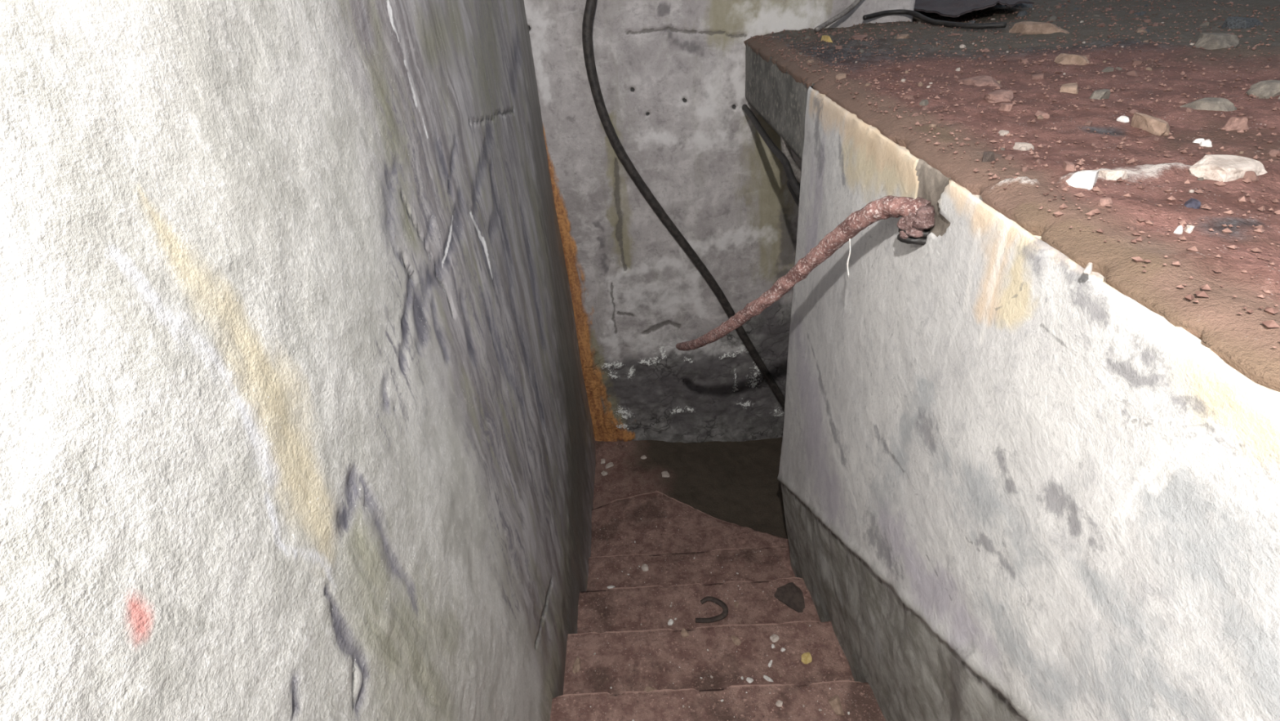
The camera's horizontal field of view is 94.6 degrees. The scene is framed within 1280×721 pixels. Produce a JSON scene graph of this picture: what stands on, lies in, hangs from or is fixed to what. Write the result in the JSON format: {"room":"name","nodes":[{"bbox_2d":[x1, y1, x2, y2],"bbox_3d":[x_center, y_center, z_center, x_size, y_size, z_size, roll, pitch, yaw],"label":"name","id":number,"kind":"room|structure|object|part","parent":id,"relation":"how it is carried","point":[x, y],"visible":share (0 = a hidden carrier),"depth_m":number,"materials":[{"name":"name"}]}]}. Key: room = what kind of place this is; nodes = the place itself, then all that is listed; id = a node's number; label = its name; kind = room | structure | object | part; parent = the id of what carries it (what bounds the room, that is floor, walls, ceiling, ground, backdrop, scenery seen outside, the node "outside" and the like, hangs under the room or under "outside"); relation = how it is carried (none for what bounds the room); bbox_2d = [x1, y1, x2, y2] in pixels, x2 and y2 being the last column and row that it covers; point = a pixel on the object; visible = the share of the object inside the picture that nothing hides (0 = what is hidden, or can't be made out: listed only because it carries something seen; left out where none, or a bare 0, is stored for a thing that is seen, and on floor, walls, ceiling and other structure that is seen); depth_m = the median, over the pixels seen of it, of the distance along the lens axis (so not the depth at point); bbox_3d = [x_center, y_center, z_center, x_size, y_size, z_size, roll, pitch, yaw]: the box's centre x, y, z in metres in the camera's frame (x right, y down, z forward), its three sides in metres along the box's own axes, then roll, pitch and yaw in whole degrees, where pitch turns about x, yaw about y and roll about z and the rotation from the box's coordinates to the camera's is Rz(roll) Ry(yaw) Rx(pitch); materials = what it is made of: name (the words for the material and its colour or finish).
{"room":"basement stairwell","nodes":[
{"label":"basement stairwell","id":0,"kind":"room"},
{"bbox_2d":[0,0,595,720],"bbox_3d":[-0.347,0.393,1.565,0.020,3.992,3.632,-5,34,1],"label":"wall","id":1,"kind":"structure","parent":0,"point":[295,422],"depth_m":0.65,"materials":[{"name":"concrete"}]},
{"bbox_2d":[592,436,787,538],"bbox_3d":[0.925,0.743,3.395,2.440,0.122,1.070,-5,34,1],"label":"floor","id":2,"kind":"structure","parent":0,"point":[735,482],"depth_m":3.57,"materials":[{"name":"brown concrete"}]},
{"bbox_2d":[600,471,608,475],"bbox_3d":[-0.218,0.691,3.623,0.038,0.008,0.044,-22,37,-22],"label":"flake","id":3,"kind":"object","parent":2,"relation":"on","point":[603,473],"visible":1,"depth_m":3.62,"materials":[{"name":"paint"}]},
{"bbox_2d":[605,462,613,468],"bbox_3d":[-0.194,0.650,3.679,0.056,0.008,0.040,-18,36,-18],"label":"flake","id":4,"kind":"object","parent":2,"relation":"on","point":[609,464],"visible":1,"depth_m":3.67,"materials":[{"name":"paint"}]},
{"bbox_2d":[661,471,669,477],"bbox_3d":[0.155,0.688,3.575,0.046,0.008,0.055,-8,34,-4],"label":"flake","id":5,"kind":"object","parent":2,"relation":"on","point":[664,473],"visible":1,"depth_m":3.57,"materials":[{"name":"paint"}]},
{"bbox_2d":[550,490,885,720],"bbox_3d":[0.252,1.221,1.892,1.080,1.866,3.046,-5,34,1],"label":"staircase","id":6,"kind":"structure","parent":0,"point":[758,615],"depth_m":2.22,"materials":[{"name":"brown concrete"}]},
{"bbox_2d":[572,656,581,673],"bbox_3d":[-0.231,1.112,2.161,0.028,0.012,0.065,-2,34,5],"label":"flake","id":7,"kind":"object","parent":6,"relation":"on","point":[576,666],"visible":1,"depth_m":2.15,"materials":[{"name":"beige stone"}]},
{"bbox_2d":[577,619,582,628],"bbox_3d":[-0.265,1.115,2.501,0.041,0.011,0.039,-8,34,-4],"label":"chip","id":8,"kind":"object","parent":6,"relation":"on","point":[579,621],"visible":0.61,"depth_m":2.50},
{"bbox_2d":[641,564,648,571],"bbox_3d":[0.024,1.025,2.926,0.036,0.014,0.044,-5,34,1],"label":"pebble","id":9,"kind":"object","parent":6,"relation":"on","point":[644,566],"visible":1,"depth_m":2.92,"materials":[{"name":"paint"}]},
{"bbox_2d":[644,685,657,692],"bbox_3d":[0.032,1.153,2.059,0.056,0.012,0.034,-23,38,-24],"label":"chip","id":10,"kind":"object","parent":6,"relation":"on","point":[648,688],"visible":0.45,"depth_m":2.06,"materials":[{"name":"stone"}]},
{"bbox_2d":[667,618,673,625],"bbox_3d":[0.128,1.095,2.471,0.026,0.013,0.026,-5,34,1],"label":"pebble","id":11,"kind":"object","parent":6,"relation":"on","point":[670,622],"visible":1,"depth_m":2.47,"materials":[{"name":"white stone"}]},
{"bbox_2d":[680,627,689,637],"bbox_3d":[0.170,1.026,2.229,0.031,0.012,0.037,-5,34,1],"label":"chip","id":12,"kind":"object","parent":6,"relation":"on","point":[684,633],"visible":1,"depth_m":2.22,"materials":[{"name":"stone"}]},
{"bbox_2d":[695,595,728,622],"bbox_3d":[0.299,1.047,2.490,0.142,0.021,0.112,-5,34,1],"label":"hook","id":13,"kind":"object","parent":6,"relation":"on","point":[718,602],"visible":1,"depth_m":2.47,"materials":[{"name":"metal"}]},
{"bbox_2d":[731,635,741,644],"bbox_3d":[0.353,1.035,2.185,0.044,0.008,0.027,25,45,37],"label":"chip","id":14,"kind":"object","parent":6,"relation":"on","point":[736,641],"visible":1,"depth_m":2.18,"materials":[{"name":"stone"}]},
{"bbox_2d":[733,600,738,608],"bbox_3d":[0.408,1.039,2.515,0.021,0.010,0.029,8,37,19],"label":"pebble","id":15,"kind":"object","parent":6,"relation":"on","point":[736,603],"visible":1,"depth_m":2.51,"materials":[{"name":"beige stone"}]},
{"bbox_2d":[746,677,753,683],"bbox_3d":[0.383,1.117,2.067,0.024,0.006,0.021,26,45,37],"label":"shard","id":16,"kind":"object","parent":6,"relation":"on","point":[749,680],"visible":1,"depth_m":2.06},
{"bbox_2d":[763,675,773,681],"bbox_3d":[0.447,1.112,2.064,0.038,0.006,0.015,24,44,36],"label":"shard","id":17,"kind":"object","parent":6,"relation":"on","point":[767,678],"visible":1,"depth_m":2.06},
{"bbox_2d":[769,634,778,642],"bbox_3d":[0.498,1.026,2.185,0.032,0.010,0.029,-15,35,-13],"label":"chip","id":18,"kind":"object","parent":6,"relation":"on","point":[774,637],"visible":1,"depth_m":2.18,"materials":[{"name":"paint"}]},
{"bbox_2d":[775,700,782,706],"bbox_3d":[0.427,1.052,1.812,0.021,0.010,0.018,5,36,15],"label":"chip","id":19,"kind":"object","parent":6,"relation":"on","point":[779,703],"visible":1,"depth_m":1.81,"materials":[{"name":"paint"}]},
{"bbox_2d":[773,582,804,613],"bbox_3d":[0.653,1.006,2.523,0.143,0.020,0.108,26,45,37],"label":"shard","id":20,"kind":"object","parent":6,"relation":"on","point":[789,594],"visible":1,"depth_m":2.52,"materials":[{"name":"stone"}]},
{"bbox_2d":[786,558,792,569],"bbox_3d":[0.750,0.993,2.867,0.069,0.012,0.074,17,40,30],"label":"chip","id":21,"kind":"object","parent":6,"relation":"on","point":[788,565],"visible":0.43,"depth_m":2.86,"materials":[{"name":"brown stone"}]},
{"bbox_2d":[801,652,812,663],"bbox_3d":[0.594,1.064,2.113,0.040,0.008,0.039,-8,34,-3],"label":"flake","id":22,"kind":"object","parent":6,"relation":"on","point":[806,657],"visible":1,"depth_m":2.11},
{"bbox_2d":[804,590,811,598],"bbox_3d":[0.736,0.998,2.523,0.053,0.012,0.044,19,41,31],"label":"chip","id":23,"kind":"object","parent":6,"relation":"on","point":[807,593],"visible":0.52,"depth_m":2.52,"materials":[{"name":"brown stone"}]},
{"bbox_2d":[827,694,844,715],"bbox_3d":[0.596,1.047,1.797,0.037,0.013,0.062,-8,34,-4],"label":"chip","id":24,"kind":"object","parent":6,"relation":"on","point":[834,701],"visible":1,"depth_m":1.79,"materials":[{"name":"stone"}]},
{"bbox_2d":[524,0,915,443],"bbox_3d":[0.421,-0.677,3.022,1.735,3.998,0.372,-11,35,-8],"label":"wall","id":25,"kind":"structure","parent":0,"point":[671,73],"depth_m":2.94,"materials":[{"name":"concrete"}]},
{"bbox_2d":[582,0,785,410],"bbox_3d":[0.370,-0.834,2.846,1.126,3.457,0.069,-3,34,4],"label":"hanging cable","id":26,"kind":"object","parent":25,"relation":"attached to","point":[590,5],"visible":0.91,"depth_m":2.84,"materials":[{"name":"black rubber"}]},
{"bbox_2d":[745,41,814,159],"bbox_3d":[1.241,-1.036,2.162,1.527,0.259,1.128,-5,34,1],"label":"wall","id":27,"kind":"structure","parent":0,"point":[780,100],"depth_m":2.09,"materials":[{"name":"concrete"}]},
{"bbox_2d":[742,103,799,199],"bbox_3d":[0.500,-0.805,2.282,0.060,0.149,1.058,-6,34,-1],"label":"cable","id":28,"kind":"object","parent":27,"relation":"attached to","point":[774,148],"visible":0.82,"depth_m":2.11,"materials":[{"name":"black rubber"}]},
{"bbox_2d":[780,135,801,182],"bbox_3d":[0.542,-0.705,1.957,0.047,0.271,0.398,-9,34,-5],"label":"loop","id":29,"kind":"object","parent":27,"relation":"attached to","point":[785,148],"visible":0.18,"depth_m":2.08,"materials":[{"name":"metal"}]},
{"bbox_2d":[743,0,1279,391],"bbox_3d":[2.245,-1.558,2.553,3.619,0.068,7.301,-5,34,1],"label":"floor","id":30,"kind":"structure","parent":0,"point":[1242,341],"depth_m":1.05,"materials":[{"name":"brown soil"}]},
{"bbox_2d":[821,35,832,42],"bbox_3d":[0.691,-1.184,2.181,0.031,0.030,0.092,-8,34,-4],"label":"chip","id":31,"kind":"object","parent":30,"relation":"on","point":[825,37],"visible":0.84,"depth_m":2.16,"materials":[{"name":"yellow stone"}]},
{"bbox_2d":[814,0,862,31],"bbox_3d":[0.828,-1.428,2.389,0.322,0.142,0.026,-23,38,-24],"label":"rod","id":32,"kind":"object","parent":30,"relation":"on","point":[855,2],"visible":1,"depth_m":2.39,"materials":[{"name":"metal"}]},
{"bbox_2d":[835,44,842,48],"bbox_3d":[0.686,-1.076,2.041,0.017,0.020,0.024,-17,36,-17],"label":"chip","id":33,"kind":"object","parent":30,"relation":"on","point":[839,46],"visible":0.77,"depth_m":2.03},
{"bbox_2d":[835,73,846,79],"bbox_3d":[0.544,-0.768,1.606,0.026,0.020,0.028,-11,35,-8],"label":"chip","id":34,"kind":"object","parent":30,"relation":"on","point":[839,76],"visible":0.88,"depth_m":1.60,"materials":[{"name":"beige stone"}]},
{"bbox_2d":[851,34,867,39],"bbox_3d":[0.810,-1.188,2.180,0.053,0.020,0.106,-8,34,-4],"label":"stone","id":35,"kind":"object","parent":30,"relation":"on","point":[860,37],"visible":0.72,"depth_m":2.16,"materials":[{"name":"stone"}]},
{"bbox_2d":[895,34,909,39],"bbox_3d":[0.918,-1.127,2.063,0.044,0.020,0.074,5,35,14],"label":"stone","id":36,"kind":"object","parent":30,"relation":"on","point":[900,36],"visible":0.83,"depth_m":2.04,"materials":[{"name":"beige stone"}]},
{"bbox_2d":[902,95,913,99],"bbox_3d":[0.613,-0.596,1.346,0.018,0.017,0.020,-17,36,-16],"label":"chip","id":37,"kind":"object","parent":30,"relation":"on","point":[908,97],"visible":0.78,"depth_m":1.34,"materials":[{"name":"brown stone"}]},
{"bbox_2d":[919,99,928,106],"bbox_3d":[0.619,-0.559,1.286,0.024,0.015,0.016,-18,36,-17],"label":"chip","id":38,"kind":"object","parent":30,"relation":"on","point":[925,102],"visible":0.94,"depth_m":1.28,"materials":[{"name":"grey stone"}]},
{"bbox_2d":[928,124,937,127],"bbox_3d":[0.563,-0.451,1.137,0.013,0.009,0.013,-27,40,-29],"label":"chip","id":39,"kind":"object","parent":30,"relation":"on","point":[931,125],"visible":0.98,"depth_m":1.13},
{"bbox_2d":[862,8,1006,28],"bbox_3d":[1.168,-1.337,2.308,0.185,0.046,0.564,-28,40,-29],"label":"cord","id":40,"kind":"object","parent":30,"relation":"on","point":[950,24],"visible":1,"depth_m":2.29,"materials":[{"name":"black rubber"}]},
{"bbox_2d":[959,44,965,48],"bbox_3d":[1.012,-0.983,1.855,0.021,0.017,0.018,-30,41,-31],"label":"chip","id":41,"kind":"object","parent":30,"relation":"on","point":[962,46],"visible":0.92,"depth_m":1.85,"materials":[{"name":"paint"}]},
{"bbox_2d":[914,0,1034,17],"bbox_3d":[1.378,-1.534,2.517,0.456,0.046,0.786,-5,34,1],"label":"sheet","id":42,"kind":"object","parent":30,"relation":"on","point":[952,8],"visible":0.85,"depth_m":2.34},
{"bbox_2d":[958,75,1002,86],"bbox_3d":[0.818,-0.669,1.418,0.068,0.021,0.118,-6,34,0],"label":"flat stone","id":43,"kind":"object","parent":30,"relation":"on","point":[978,81],"visible":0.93,"depth_m":1.40,"materials":[{"name":"stone"}]},
{"bbox_2d":[982,151,995,162],"bbox_3d":[0.564,-0.328,0.959,0.028,0.024,0.018,-11,35,-8],"label":"stone","id":44,"kind":"object","parent":30,"relation":"on","point":[988,156],"visible":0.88,"depth_m":0.95,"materials":[{"name":"stone"}]},
{"bbox_2d":[990,4,1006,8],"bbox_3d":[1.584,-1.568,2.632,0.084,0.065,0.069,-9,34,-5],"label":"rubble stone","id":45,"kind":"object","parent":30,"relation":"on","point":[996,5],"visible":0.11,"depth_m":2.61,"materials":[{"name":"grey stone"}]},
{"bbox_2d":[983,89,1013,103],"bbox_3d":[0.760,-0.558,1.250,0.056,0.023,0.073,9,37,20],"label":"flat stone","id":46,"kind":"object","parent":30,"relation":"on","point":[997,95],"visible":1,"depth_m":1.23,"materials":[{"name":"brown stone"}]},
{"bbox_2d":[997,129,1008,135],"bbox_3d":[0.672,-0.416,1.091,0.018,0.016,0.020,-18,36,-18],"label":"chip","id":47,"kind":"object","parent":30,"relation":"on","point":[1002,132],"visible":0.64,"depth_m":1.08,"materials":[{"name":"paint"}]},
{"bbox_2d":[998,102,1013,111],"bbox_3d":[0.734,-0.507,1.187,0.016,0.019,0.026,-11,35,-8],"label":"stone","id":48,"kind":"object","parent":30,"relation":"on","point":[1003,106],"visible":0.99,"depth_m":1.18,"materials":[{"name":"brown stone"}]},
{"bbox_2d":[1004,154,1013,159],"bbox_3d":[0.600,-0.329,0.962,0.013,0.011,0.014,-28,40,-29],"label":"chip","id":49,"kind":"object","parent":30,"relation":"on","point":[1010,157],"visible":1,"depth_m":0.96,"materials":[{"name":"stone"}]},
{"bbox_2d":[751,0,1279,347],"bbox_3d":[1.351,-0.767,1.485,1.707,0.036,2.908,-5,34,1],"label":"gravel","id":50,"kind":"object","parent":30,"relation":"on","point":[1271,323],"visible":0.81,"depth_m":1.29,"materials":[{"name":"brown gravel"}]},
{"bbox_2d":[1016,10,1027,16],"bbox_3d":[1.531,-1.385,2.369,0.040,0.032,0.043,16,40,28],"label":"rubble stone","id":51,"kind":"object","parent":30,"relation":"on","point":[1021,13],"visible":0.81,"depth_m":2.35,"materials":[{"name":"grey stone"}]},
{"bbox_2d":[1012,3,1032,8],"bbox_3d":[1.629,-1.498,2.519,0.061,0.061,0.073,-16,36,-16],"label":"rubble stone","id":52,"kind":"object","parent":30,"relation":"on","point":[1022,5],"visible":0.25,"depth_m":2.50,"materials":[{"name":"grey stone"}]},
{"bbox_2d":[1017,146,1026,150],"bbox_3d":[0.648,-0.357,1.000,0.012,0.010,0.014,-5,34,1],"label":"chip","id":53,"kind":"object","parent":30,"relation":"on","point":[1021,148],"visible":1,"depth_m":1.00,"materials":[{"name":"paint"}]},
{"bbox_2d":[1012,142,1034,150],"bbox_3d":[0.657,-0.365,1.015,0.029,0.019,0.027,-15,35,-13],"label":"chip","id":54,"kind":"object","parent":30,"relation":"on","point":[1017,144],"visible":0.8,"depth_m":1.01,"materials":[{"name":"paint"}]},
{"bbox_2d":[1019,57,1028,62],"bbox_3d":[1.024,-0.794,1.573,0.022,0.018,0.022,9,37,20],"label":"chip","id":55,"kind":"object","parent":30,"relation":"on","point":[1024,60],"visible":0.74,"depth_m":1.57,"materials":[{"name":"stone"}]},
{"bbox_2d":[1021,166,1027,171],"bbox_3d":[0.589,-0.292,0.904,0.012,0.011,0.008,-17,36,-16],"label":"chip","id":56,"kind":"object","parent":30,"relation":"on","point":[1024,168],"visible":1,"depth_m":0.90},
{"bbox_2d":[1031,73,1044,79],"bbox_3d":[0.949,-0.673,1.409,0.016,0.019,0.028,-28,40,-29],"label":"chip","id":57,"kind":"object","parent":30,"relation":"on","point":[1041,75],"visible":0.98,"depth_m":1.40,"materials":[{"name":"stone"}]},
{"bbox_2d":[1008,21,1069,34],"bbox_3d":[1.353,-1.121,2.005,0.056,0.047,0.206,-22,37,-22],"label":"stone","id":58,"kind":"object","parent":30,"relation":"on","point":[1024,27],"visible":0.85,"depth_m":1.99,"materials":[{"name":"brown stone"}]},
{"bbox_2d":[1036,115,1044,119],"bbox_3d":[0.769,-0.466,1.135,0.012,0.008,0.011,-1,34,7],"label":"chip","id":59,"kind":"object","parent":30,"relation":"on","point":[1040,117],"visible":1,"depth_m":1.13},
{"bbox_2d":[1035,110,1049,118],"bbox_3d":[0.776,-0.473,1.139,0.014,0.013,0.031,-8,34,-4],"label":"stone","id":60,"kind":"object","parent":30,"relation":"on","point":[1045,115],"visible":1,"depth_m":1.14,"materials":[{"name":"stone"}]},
{"bbox_2d":[1048,15,1057,21],"bbox_3d":[1.539,-1.269,2.211,0.030,0.036,0.043,14,39,26],"label":"rubble stone","id":61,"kind":"object","parent":30,"relation":"on","point":[1053,18],"visible":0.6,"depth_m":2.20,"materials":[{"name":"stone"}]},
{"bbox_2d":[1059,82,1078,93],"bbox_3d":[0.916,-0.577,1.259,0.036,0.021,0.043,19,41,32],"label":"flat stone","id":62,"kind":"object","parent":30,"relation":"on","point":[1068,87],"visible":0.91,"depth_m":1.25,"materials":[{"name":"beige stone"}]},
{"bbox_2d":[1062,160,1075,171],"bbox_3d":[0.644,-0.290,0.888,0.012,0.015,0.022,0,34,7],"label":"stone","id":63,"kind":"object","parent":30,"relation":"on","point":[1068,166],"visible":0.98,"depth_m":0.88,"materials":[{"name":"stone"}]},
{"bbox_2d":[1053,53,1089,65],"bbox_3d":[1.095,-0.757,1.501,0.039,0.038,0.108,-11,35,-8],"label":"stone","id":64,"kind":"object","parent":30,"relation":"on","point":[1063,58],"visible":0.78,"depth_m":1.49,"materials":[{"name":"beige stone"}]},
{"bbox_2d":[1066,169,1099,190],"bbox_3d":[0.633,-0.254,0.838,0.039,0.037,0.042,-18,36,-18],"label":"lump","id":65,"kind":"object","parent":30,"relation":"on","point":[1086,179],"visible":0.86,"depth_m":0.83,"materials":[{"name":"white stone"}]},
{"bbox_2d":[1084,120,1093,125],"bbox_3d":[0.820,-0.433,1.082,0.014,0.012,0.013,-27,40,-28],"label":"chip","id":66,"kind":"object","parent":30,"relation":"on","point":[1089,122],"visible":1,"depth_m":1.08,"materials":[{"name":"brown stone"}]},
{"bbox_2d":[1088,88,1110,99],"bbox_3d":[0.935,-0.536,1.204,0.040,0.029,0.028,-15,35,-13],"label":"flat stone","id":67,"kind":"object","parent":30,"relation":"on","point":[1101,94],"visible":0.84,"depth_m":1.19,"materials":[{"name":"grey stone"}]},
{"bbox_2d":[1097,22,1105,26],"bbox_3d":[1.532,-1.110,1.963,0.015,0.021,0.024,-12,35,-9],"label":"chip","id":68,"kind":"object","parent":30,"relation":"on","point":[1100,24],"visible":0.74,"depth_m":1.95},
{"bbox_2d":[1097,196,1112,206],"bbox_3d":[0.600,-0.204,0.764,0.017,0.013,0.015,-8,34,-4],"label":"stone","id":69,"kind":"object","parent":30,"relation":"on","point":[1102,202],"visible":1,"depth_m":0.76,"materials":[{"name":"pink stone"}]},
{"bbox_2d":[1102,66,1114,71],"bbox_3d":[1.101,-0.684,1.397,0.025,0.018,0.024,1,35,9],"label":"chip","id":70,"kind":"object","parent":30,"relation":"on","point":[1107,68],"visible":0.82,"depth_m":1.39,"materials":[{"name":"grey stone"}]},
{"bbox_2d":[1098,168,1128,180],"bbox_3d":[0.682,-0.264,0.852,0.040,0.025,0.025,2,35,11],"label":"lump","id":71,"kind":"object","parent":30,"relation":"on","point":[1113,175],"visible":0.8,"depth_m":0.84,"materials":[{"name":"stone"}]},
{"bbox_2d":[1116,115,1128,122],"bbox_3d":[0.878,-0.437,1.074,0.014,0.015,0.020,-11,35,-8],"label":"chip","id":72,"kind":"object","parent":30,"relation":"on","point":[1122,118],"visible":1,"depth_m":1.07,"materials":[{"name":"white stone"}]},
{"bbox_2d":[1125,70,1137,76],"bbox_3d":[1.130,-0.656,1.358,0.017,0.020,0.029,-8,34,-4],"label":"chip","id":73,"kind":"object","parent":30,"relation":"on","point":[1133,72],"visible":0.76,"depth_m":1.35,"materials":[{"name":"stone"}]},
{"bbox_2d":[1129,226,1136,231],"bbox_3d":[0.592,-0.159,0.709,0.005,0.005,0.005,-20,37,-20],"label":"chip","id":74,"kind":"object","parent":30,"relation":"on","point":[1132,228],"visible":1,"depth_m":0.71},
{"bbox_2d":[1129,109,1137,114],"bbox_3d":[0.918,-0.462,1.099,0.012,0.009,0.011,8,37,19],"label":"chip","id":75,"kind":"object","parent":30,"relation":"on","point":[1132,111],"visible":0.85,"depth_m":1.10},
{"bbox_2d":[1132,59,1142,65],"bbox_3d":[1.219,-0.729,1.451,0.019,0.018,0.022,13,38,25],"label":"chip","id":76,"kind":"object","parent":30,"relation":"on","point":[1135,62],"visible":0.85,"depth_m":1.44,"materials":[{"name":"stone"}]},
{"bbox_2d":[1133,11,1146,15],"bbox_3d":[1.824,-1.262,2.160,0.035,0.025,0.026,16,40,29],"label":"rubble stone","id":77,"kind":"object","parent":30,"relation":"on","point":[1141,13],"visible":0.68,"depth_m":2.15,"materials":[{"name":"grey stone"}]},
{"bbox_2d":[1134,27,1147,32],"bbox_3d":[1.524,-0.999,1.799,0.030,0.020,0.028,-9,34,-6],"label":"chip","id":78,"kind":"object","parent":30,"relation":"on","point":[1138,30],"visible":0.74,"depth_m":1.79,"materials":[{"name":"brown stone"}]},
{"bbox_2d":[1142,18,1151,22],"bbox_3d":[1.690,-1.129,1.973,0.017,0.019,0.028,-3,34,4],"label":"chip","id":79,"kind":"object","parent":30,"relation":"on","point":[1146,20],"visible":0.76,"depth_m":1.96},
{"bbox_2d":[1130,112,1169,135],"bbox_3d":[0.886,-0.403,1.021,0.029,0.036,0.077,-4,34,2],"label":"stone","id":80,"kind":"object","parent":30,"relation":"on","point":[1155,126],"visible":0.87,"depth_m":1.01,"materials":[{"name":"brown stone"}]},
{"bbox_2d":[1173,225,1182,234],"bbox_3d":[0.630,-0.151,0.692,0.009,0.014,0.008,-8,34,-4],"label":"stone","id":81,"kind":"object","parent":30,"relation":"on","point":[1179,230],"visible":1,"depth_m":0.69,"materials":[{"name":"white stone"}]},
{"bbox_2d":[1183,224,1195,233],"bbox_3d":[0.642,-0.152,0.691,0.005,0.012,0.009,1,35,10],"label":"stone","id":82,"kind":"object","parent":30,"relation":"on","point":[1188,228],"visible":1,"depth_m":0.69,"materials":[{"name":"stone"}]},
{"bbox_2d":[1186,106,1192,111],"bbox_3d":[0.994,-0.452,1.069,0.011,0.009,0.010,-28,40,-30],"label":"chip","id":83,"kind":"object","parent":30,"relation":"on","point":[1188,109],"visible":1,"depth_m":1.07,"materials":[{"name":"stone"}]},
{"bbox_2d":[1183,197,1200,208],"bbox_3d":[0.698,-0.196,0.747,0.011,0.020,0.020,-5,34,1],"label":"lump","id":84,"kind":"object","parent":30,"relation":"on","point":[1194,203],"visible":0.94,"depth_m":0.74,"materials":[{"name":"grey stone"}]},
{"bbox_2d":[1192,137,1204,142],"bbox_3d":[0.895,-0.351,0.947,0.014,0.012,0.018,-11,35,-8],"label":"chip","id":85,"kind":"object","parent":30,"relation":"on","point":[1199,140],"visible":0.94,"depth_m":0.94,"materials":[{"name":"white stone"}]},
{"bbox_2d":[1198,22,1209,26],"bbox_3d":[1.768,-1.052,1.853,0.025,0.019,0.025,20,42,32],"label":"chip","id":86,"kind":"object","parent":30,"relation":"on","point":[1204,23],"visible":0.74,"depth_m":1.84,"materials":[{"name":"stone"}]},
{"bbox_2d":[1199,138,1212,146],"bbox_3d":[0.888,-0.340,0.926,0.016,0.012,0.014,9,37,20],"label":"chip","id":87,"kind":"object","parent":30,"relation":"on","point":[1207,143],"visible":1,"depth_m":0.92,"materials":[{"name":"white stone"}]},
{"bbox_2d":[1180,97,1236,111],"bbox_3d":[1.038,-0.462,1.077,0.035,0.030,0.088,-30,41,-31],"label":"stone","id":88,"kind":"object","parent":30,"relation":"on","point":[1207,103],"visible":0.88,"depth_m":1.06,"materials":[{"name":"grey stone"}]},
{"bbox_2d":[1193,32,1239,49],"bbox_3d":[1.510,-0.837,1.558,0.082,0.049,0.106,-22,37,-22],"label":"stone","id":89,"kind":"object","parent":30,"relation":"on","point":[1209,41],"visible":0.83,"depth_m":1.53,"materials":[{"name":"grey stone"}]},
{"bbox_2d":[1188,154,1266,182],"bbox_3d":[0.828,-0.269,0.833,0.081,0.030,0.056,-10,34,-6],"label":"stone","id":90,"kind":"object","parent":30,"relation":"on","point":[1219,167],"visible":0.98,"depth_m":0.82,"materials":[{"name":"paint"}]},
{"bbox_2d":[1222,116,1248,130],"bbox_3d":[0.989,-0.391,0.983,0.035,0.030,0.026,2,35,11],"label":"stone","id":91,"kind":"object","parent":30,"relation":"on","point":[1233,122],"visible":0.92,"depth_m":0.97,"materials":[{"name":"stone"}]},
{"bbox_2d":[1221,16,1263,28],"bbox_3d":[1.805,-0.998,1.774,0.094,0.066,0.071,-13,35,-11],"label":"rubble stone","id":92,"kind":"object","parent":30,"relation":"on","point":[1232,22],"visible":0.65,"depth_m":1.75,"materials":[{"name":"grey stone"}]},
{"bbox_2d":[1243,170,1258,181],"bbox_3d":[0.835,-0.252,0.812,0.014,0.017,0.026,-20,37,-20],"label":"chip","id":93,"kind":"object","parent":30,"relation":"on","point":[1251,175],"visible":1,"depth_m":0.81,"materials":[{"name":"brown stone"}]},
{"bbox_2d":[1249,198,1255,203],"bbox_3d":[0.788,-0.205,0.761,0.004,0.005,0.007,1,35,9],"label":"chip","id":94,"kind":"object","parent":30,"relation":"on","point":[1252,201],"visible":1,"depth_m":0.76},
{"bbox_2d":[1245,80,1279,98],"bbox_3d":[1.197,-0.513,1.126,0.057,0.038,0.057,-11,35,-8],"label":"stone","id":95,"kind":"object","parent":30,"relation":"on","point":[1266,89],"visible":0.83,"depth_m":1.11,"materials":[{"name":"grey stone"}]},
{"bbox_2d":[1266,149,1279,156],"bbox_3d":[0.942,-0.307,0.877,0.017,0.013,0.018,8,36,19],"label":"chip","id":96,"kind":"object","parent":30,"relation":"on","point":[1273,153],"visible":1,"depth_m":0.87,"materials":[{"name":"stone"}]},
{"bbox_2d":[777,85,1279,720],"bbox_3d":[1.354,0.982,1.357,1.502,2.686,2.529,-5,34,1],"label":"wall","id":97,"kind":"structure","parent":0,"point":[1013,488],"depth_m":0.86,"materials":[{"name":"paint"}]},
{"bbox_2d":[786,180,799,206],"bbox_3d":[0.563,-0.528,2.002,0.049,0.113,0.284,-10,34,-7],"label":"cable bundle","id":98,"kind":"object","parent":97,"relation":"attached to","point":[794,196],"visible":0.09,"depth_m":2.05,"materials":[{"name":"black rubber"}]},
{"bbox_2d":[675,195,935,351],"bbox_3d":[0.309,-0.148,1.616,0.112,0.847,1.009,-20,37,-20],"label":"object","id":99,"kind":"object","parent":97,"relation":"attached to","point":[917,215],"visible":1,"depth_m":1.20,"materials":[{"name":"brown metal"}]},
{"bbox_2d":[846,238,850,276],"bbox_3d":[0.429,-0.210,1.213,0.011,0.086,0.004,-5,34,1],"label":"thread","id":100,"kind":"object","parent":99,"relation":"hanging from","point":[847,261],"visible":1,"depth_m":1.21},
{"bbox_3d":[0.492,-0.228,1.074,0.043,0.039,0.068,-5,34,1],"label":"bolt plate","id":101,"kind":"part","parent":99,"relation":"part of","materials":[{"name":"black metal"}]},
{"bbox_2d":[1083,262,1092,274],"bbox_3d":[0.498,-0.102,0.656,0.006,0.014,0.009,-21,37,-21],"label":"chip","id":102,"kind":"object","parent":97,"relation":"on","point":[1088,269],"visible":1,"depth_m":0.66,"materials":[{"name":"paint"}]}
]}

